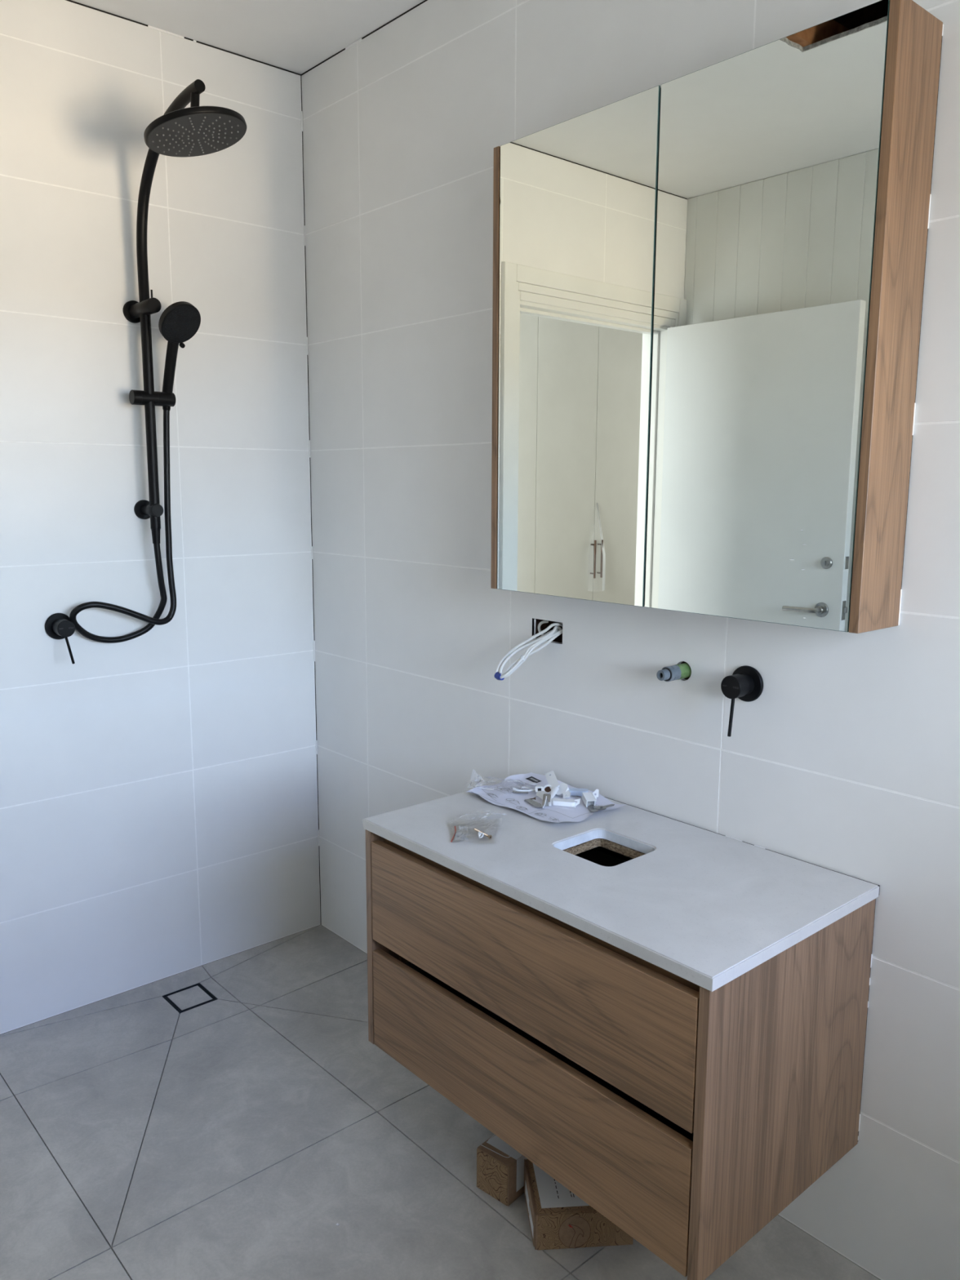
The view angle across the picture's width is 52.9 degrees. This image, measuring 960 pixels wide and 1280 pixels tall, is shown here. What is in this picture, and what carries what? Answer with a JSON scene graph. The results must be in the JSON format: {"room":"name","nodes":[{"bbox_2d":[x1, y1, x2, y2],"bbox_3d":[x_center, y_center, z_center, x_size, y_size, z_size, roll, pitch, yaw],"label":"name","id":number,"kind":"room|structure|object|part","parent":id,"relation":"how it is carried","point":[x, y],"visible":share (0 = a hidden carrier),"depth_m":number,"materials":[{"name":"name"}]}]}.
{"room":"building under construction","nodes":[
{"label":"building under construction","id":0,"kind":"room"},
{"bbox_2d":[0,0,321,1034],"bbox_3d":[-1.345,-0.234,2.258,2.160,2.532,0.134,-8,12,-41],"label":"wall","id":1,"kind":"structure","parent":0,"point":[159,819],"depth_m":2.57,"materials":[{"name":"white tile"}]},
{"bbox_2d":[44,613,75,663],"bbox_3d":[-1.038,-0.004,2.416,0.068,0.118,0.099,-8,12,-41],"label":"mixer","id":2,"kind":"object","parent":1,"relation":"attached to","point":[57,625],"visible":1,"depth_m":2.41,"materials":[{"name":"black metal"}]},
{"bbox_3d":[-1.041,-0.030,2.416,0.043,0.043,0.032,-8,12,-41],"label":"knob","id":3,"kind":"part","parent":2,"relation":"part of","materials":[{"name":"black metal"}]},
{"bbox_3d":[-1.023,0.023,2.402,0.006,0.068,0.052,-8,12,-41],"label":"lever","id":4,"kind":"part","parent":2,"relation":"part of","materials":[{"name":"black metal"}]},
{"bbox_2d":[69,301,200,643],"bbox_3d":[-0.873,-0.415,2.459,0.344,0.855,0.141,-2,9,-11],"label":"shower","id":5,"kind":"object","parent":1,"relation":"attached to","point":[180,321],"visible":0.98,"depth_m":2.48,"materials":[{"name":"black metal"}]},
{"bbox_3d":[-0.786,-0.698,2.460,0.029,0.180,0.092,-8,12,-41],"label":"handle","id":6,"kind":"part","parent":5,"relation":"part of","materials":[{"name":"black metal"}]},
{"bbox_2d":[123,79,246,543],"bbox_3d":[-0.723,-0.734,2.299,0.222,1.021,0.509,-8,12,-41],"label":"shower column","id":7,"kind":"structure","parent":1,"relation":"attached to","point":[194,131],"depth_m":2.33,"materials":[{"name":"black metal"}]},
{"bbox_3d":[-0.731,-0.755,2.307,0.026,0.981,0.365,-8,12,-41],"label":"riser rail","id":8,"kind":"part","parent":7,"relation":"part of","materials":[{"name":"black metal"}]},
{"bbox_3d":[-0.629,-1.163,2.121,0.034,0.078,0.034,-8,12,-41],"label":"head stem","id":9,"kind":"part","parent":7,"relation":"part of","materials":[{"name":"black metal"}]},
{"bbox_3d":[-0.625,-1.113,2.129,0.214,0.051,0.214,-8,12,-41],"label":"spray plate","id":10,"kind":"part","parent":7,"relation":"part of","materials":[{"name":"black metal"}]},
{"bbox_2d":[71,0,424,74],"bbox_3d":[-0.275,-1.435,0.837,2.160,0.300,3.140,-8,12,-41],"label":"ceiling","id":11,"kind":"structure","parent":0,"point":[296,36],"depth_m":2.39,"materials":[{"name":"paint"}]},
{"bbox_2d":[0,924,880,1279],"bbox_3d":[-0.286,1.258,1.270,2.160,0.090,3.140,-8,12,-41],"label":"floor","id":12,"kind":"structure","parent":0,"point":[231,1136],"depth_m":2.04,"materials":[{"name":"grey tile"}]},
{"bbox_2d":[162,982,217,1013],"bbox_3d":[-0.809,1.007,2.690,0.110,0.022,0.116,-8,12,-41],"label":"floor drain","id":13,"kind":"object","parent":12,"relation":"on","point":[187,998],"visible":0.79,"depth_m":2.69,"materials":[{"name":"black metal"}]},
{"bbox_2d":[476,1134,527,1206],"bbox_3d":[0.062,1.058,1.955,0.083,0.089,0.117,8,12,40],"label":"carton","id":14,"kind":"object","parent":12,"relation":"on","point":[500,1166],"visible":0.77,"depth_m":1.91,"materials":[{"name":"brown"}]},
{"bbox_3d":[0.024,1.066,1.913,0.080,0.085,0.001,8,12,40],"label":"printed panel","id":15,"kind":"part","parent":14,"relation":"part of","materials":[{"name":"brown cardboard"}]},
{"bbox_3d":[0.063,1.016,1.949,0.124,0.001,0.096,-8,12,-41],"label":"lid","id":16,"kind":"part","parent":14,"relation":"part of","materials":[{"name":"white cardboard"}]},
{"bbox_2d":[524,1159,633,1250],"bbox_3d":[0.186,1.080,1.860,0.188,0.076,0.153,-1,9,-5],"label":"carton","id":17,"kind":"object","parent":12,"relation":"on","point":[558,1219],"visible":0.7,"depth_m":1.79,"materials":[{"name":"brown"}]},
{"bbox_3d":[0.190,1.045,1.856,0.180,0.001,0.149,-1,9,-5],"label":"lid","id":18,"kind":"part","parent":17,"relation":"part of","materials":[{"name":"white cardboard"}]},
{"bbox_3d":[0.196,1.093,1.787,0.180,0.072,0.001,-1,9,-5],"label":"printed panel","id":19,"kind":"part","parent":17,"relation":"part of","materials":[{"name":"brown cardboard"}]},
{"bbox_2d":[301,0,959,1279],"bbox_3d":[0.553,-0.150,1.784,0.102,2.532,3.140,-8,12,-41],"label":"wall","id":20,"kind":"structure","parent":0,"point":[846,760],"depth_m":2.06,"materials":[{"name":"white tile"}]},
{"bbox_2d":[493,620,562,679],"bbox_3d":[0.117,0.025,2.180,0.152,0.130,0.089,-6,11,-33],"label":"cable bundle","id":21,"kind":"object","parent":20,"relation":"hanging from","point":[556,632],"visible":0.99,"depth_m":2.16,"materials":[{"name":"white plastic"}]},
{"bbox_2d":[365,829,875,1279],"bbox_3d":[0.222,0.643,1.846,0.480,0.468,0.840,-8,12,-41],"label":"vanity unit","id":22,"kind":"object","parent":20,"relation":"attached to","point":[689,1116],"visible":0.77,"depth_m":1.57,"materials":[{"name":"brown wood"}]},
{"bbox_3d":[-0.050,0.593,2.149,0.476,0.468,0.018,-8,12,-41],"label":"panel","id":23,"kind":"part","parent":22,"relation":"part of","materials":[{"name":"brown wood"}]},
{"bbox_3d":[0.048,0.793,1.716,0.018,0.210,0.799,-8,12,-41],"label":"drawer","id":24,"kind":"part","parent":22,"relation":"part of","materials":[{"name":"brown wood"}]},
{"bbox_3d":[0.049,0.560,1.678,0.018,0.210,0.799,-8,12,-41],"label":"drawer","id":25,"kind":"part","parent":22,"relation":"part of","materials":[{"name":"brown wood"}]},
{"bbox_3d":[0.072,0.458,1.682,0.010,0.049,0.803,-8,12,-41],"label":"rail","id":26,"kind":"part","parent":22,"relation":"part of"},
{"bbox_3d":[0.395,0.611,1.994,0.012,0.448,0.803,-8,12,-41],"label":"panel","id":27,"kind":"part","parent":22,"relation":"part of","materials":[{"name":"black"}]},
{"bbox_2d":[363,782,879,991],"bbox_3d":[0.223,0.401,1.806,0.482,0.021,0.849,-8,12,-41],"label":"benchtop","id":28,"kind":"object","parent":22,"relation":"on","point":[705,908],"visible":0.97,"depth_m":1.66,"materials":[{"name":"stone"}]},
{"bbox_2d":[450,810,506,843],"bbox_3d":[-0.011,0.363,1.910,0.121,0.016,0.182,2,9,9],"label":"bag","id":29,"kind":"object","parent":28,"relation":"on","point":[484,816],"visible":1,"depth_m":1.94,"materials":[{"name":"clear plastic"}]},
{"bbox_2d":[478,831,484,838],"bbox_3d":[0.000,0.373,1.849,0.009,0.009,0.021,-4,10,-27],"label":"plug","id":30,"kind":"object","parent":29,"relation":"on","point":[479,833],"visible":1,"depth_m":1.84,"materials":[{"name":"white plastic"}]},
{"bbox_2d":[473,828,491,839],"bbox_3d":[0.004,0.374,1.864,0.008,0.010,0.050,-8,12,-41],"label":"screw","id":31,"kind":"object","parent":29,"relation":"on","point":[475,829],"visible":0.98,"depth_m":1.86,"materials":[{"name":"metal"}]},
{"bbox_2d":[465,772,626,822],"bbox_3d":[0.139,0.332,2.079,0.223,0.023,0.308,-8,12,-41],"label":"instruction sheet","id":32,"kind":"object","parent":28,"relation":"on","point":[555,814],"depth_m":2.06,"materials":[{"name":"paper"}]},
{"bbox_2d":[466,776,541,795],"bbox_3d":[0.046,0.315,2.135,0.156,0.032,0.096,6,11,33],"label":"clear plastic bag","id":33,"kind":"object","parent":32,"relation":"on","point":[480,783],"visible":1,"depth_m":2.14,"materials":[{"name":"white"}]},
{"bbox_2d":[512,786,535,793],"bbox_3d":[0.097,0.329,2.115,0.050,0.010,0.039,-8,12,-41],"label":"clip","id":34,"kind":"object","parent":33,"relation":"in","point":[516,790],"visible":1,"depth_m":2.11,"materials":[{"name":"white plastic"}]},
{"bbox_3d":[0.115,0.344,2.035,0.014,0.007,0.070,-3,10,-21],"label":"metal strip","id":35,"kind":"part","parent":32,"relation":"part of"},
{"bbox_3d":[0.134,0.335,2.053,0.016,0.018,0.088,-1,9,-6],"label":"curved blade","id":36,"kind":"part","parent":32,"relation":"part of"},
{"bbox_2d":[535,784,551,794],"bbox_3d":[0.140,0.326,2.105,0.038,0.019,0.020,2,9,13],"label":"socket","id":37,"kind":"object","parent":32,"relation":"on","point":[546,788],"visible":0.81,"depth_m":2.10,"materials":[{"name":"white plastic"}]},
{"bbox_2d":[542,793,551,806],"bbox_3d":[0.140,0.338,2.035,0.016,0.022,0.020,3,9,14],"label":"plate","id":38,"kind":"object","parent":32,"relation":"on","point":[548,796],"visible":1,"depth_m":2.03,"materials":[{"name":"metal"}]},
{"bbox_2d":[545,770,570,805],"bbox_3d":[0.170,0.324,2.092,0.052,0.038,0.150,0,9,1],"label":"hinge arm","id":39,"kind":"object","parent":32,"relation":"on","point":[562,789],"visible":0.99,"depth_m":2.10},
{"bbox_3d":[0.159,0.310,2.130,0.020,0.023,0.072,-1,9,-7],"label":"arm","id":40,"kind":"part","parent":39,"relation":"part of","materials":[{"name":"white plastic"}]},
{"bbox_3d":[0.153,0.333,2.057,0.017,0.017,0.079,3,10,16],"label":"leg","id":41,"kind":"part","parent":39,"relation":"part of","materials":[{"name":"white plastic"}]},
{"bbox_3d":[0.187,0.332,2.080,0.017,0.011,0.034,0,9,0],"label":"leg","id":42,"kind":"part","parent":39,"relation":"part of","materials":[{"name":"white plastic"}]},
{"bbox_3d":[0.177,0.343,2.033,0.050,0.010,0.020,2,9,13],"label":"channel cap","id":43,"kind":"part","parent":32,"relation":"part of","materials":[{"name":"white plastic"}]},
{"bbox_2d":[569,798,580,808],"bbox_3d":[0.200,0.342,2.023,0.027,0.016,0.015,-8,12,-41],"label":"clip","id":44,"kind":"object","parent":32,"relation":"on","point":[575,800],"visible":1,"depth_m":2.02,"materials":[{"name":"white plastic"}]},
{"bbox_3d":[0.202,0.342,2.026,0.018,0.015,0.010,1,9,5],"label":"clip plate","id":45,"kind":"part","parent":44,"relation":"part of","materials":[{"name":"white plastic"}]},
{"bbox_3d":[0.212,0.331,2.100,0.046,0.011,0.020,2,9,8],"label":"channel cap","id":46,"kind":"part","parent":32,"relation":"part of","materials":[{"name":"white plastic"}]},
{"bbox_2d":[582,791,596,807],"bbox_3d":[0.231,0.338,2.038,0.021,0.020,0.044,-1,9,-7],"label":"fitting","id":47,"kind":"object","parent":32,"relation":"on","point":[588,798],"visible":1,"depth_m":2.03,"materials":[{"name":"white plastic"}]},
{"bbox_3d":[0.236,0.351,2.008,0.018,0.004,0.046,0,9,-2],"label":"metal bracket","id":48,"kind":"part","parent":32,"relation":"part of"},
{"bbox_3d":[0.246,0.333,2.068,0.024,0.019,0.024,-2,9,-11],"label":"corner bracket","id":49,"kind":"part","parent":32,"relation":"part of","materials":[{"name":"white plastic"}]},
{"bbox_2d":[595,804,614,809],"bbox_3d":[0.262,0.348,2.006,0.045,0.006,0.018,-2,9,-13],"label":"key","id":50,"kind":"object","parent":32,"relation":"on","point":[598,807],"visible":1,"depth_m":2.01,"materials":[{"name":"metal"}]},
{"bbox_3d":[0.270,0.346,2.012,0.026,0.004,0.008,-4,10,-25],"label":"blade","id":51,"kind":"part","parent":50,"relation":"part of","materials":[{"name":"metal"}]},
{"bbox_3d":[0.492,0.694,1.540,0.476,0.468,0.018,-8,12,-41],"label":"panel","id":52,"kind":"part","parent":22,"relation":"part of","materials":[{"name":"brown wood"}]},
{"bbox_2d":[656,662,691,681],"bbox_3d":[0.384,0.064,1.898,0.092,0.031,0.031,-8,12,-41],"label":"pipe stub","id":53,"kind":"object","parent":20,"relation":"attached to","point":[677,672],"visible":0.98,"depth_m":1.88,"materials":[{"name":"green plastic"}]},
{"bbox_2d":[490,0,943,633],"bbox_3d":[0.356,-0.515,1.774,0.137,0.904,0.848,-8,12,-41],"label":"upper cabinet","id":54,"kind":"object","parent":20,"relation":"attached to","point":[708,282],"visible":1,"depth_m":1.61,"materials":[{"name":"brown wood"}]},
{"bbox_3d":[0.081,-0.566,2.081,0.133,0.904,0.016,-8,12,-41],"label":"panel","id":55,"kind":"part","parent":54,"relation":"part of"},
{"bbox_2d":[497,85,658,606],"bbox_3d":[0.173,-0.533,1.881,0.001,0.903,0.403,-8,12,-41],"label":"mirror glass","id":56,"kind":"object","parent":54,"relation":"attached to","point":[578,197],"depth_m":1.86,"materials":[{"name":"silver metal"}]},
{"bbox_3d":[0.183,-0.534,1.889,0.017,0.900,0.402,-8,12,-41],"label":"mirror door","id":57,"kind":"part","parent":54,"relation":"part of","materials":[{"name":"black"}]},
{"bbox_2d":[644,0,888,631],"bbox_3d":[0.442,-0.483,1.578,0.001,0.903,0.401,-8,12,-41],"label":"mirror glass","id":58,"kind":"object","parent":54,"relation":"attached to","point":[768,171],"depth_m":1.55,"materials":[{"name":"silver metal"}]},
{"bbox_3d":[0.629,-0.464,1.464,0.133,0.904,0.016,-8,12,-41],"label":"panel","id":59,"kind":"part","parent":54,"relation":"part of","materials":[{"name":"brown wood"}]},
{"bbox_2d":[720,665,763,736],"bbox_3d":[0.480,0.113,1.790,0.057,0.127,0.068,-8,12,-41],"label":"mixer","id":60,"kind":"object","parent":20,"relation":"attached to","point":[745,683],"visible":1,"depth_m":1.78,"materials":[{"name":"black metal"}]},
{"bbox_3d":[0.464,0.141,1.780,0.014,0.076,0.006,-8,12,-41],"label":"lever","id":61,"kind":"part","parent":60,"relation":"part of","materials":[{"name":"black metal"}]},
{"bbox_3d":[0.469,0.086,1.776,0.028,0.043,0.043,-8,12,-41],"label":"knob","id":62,"kind":"part","parent":60,"relation":"part of","materials":[{"name":"black metal"}]}
]}

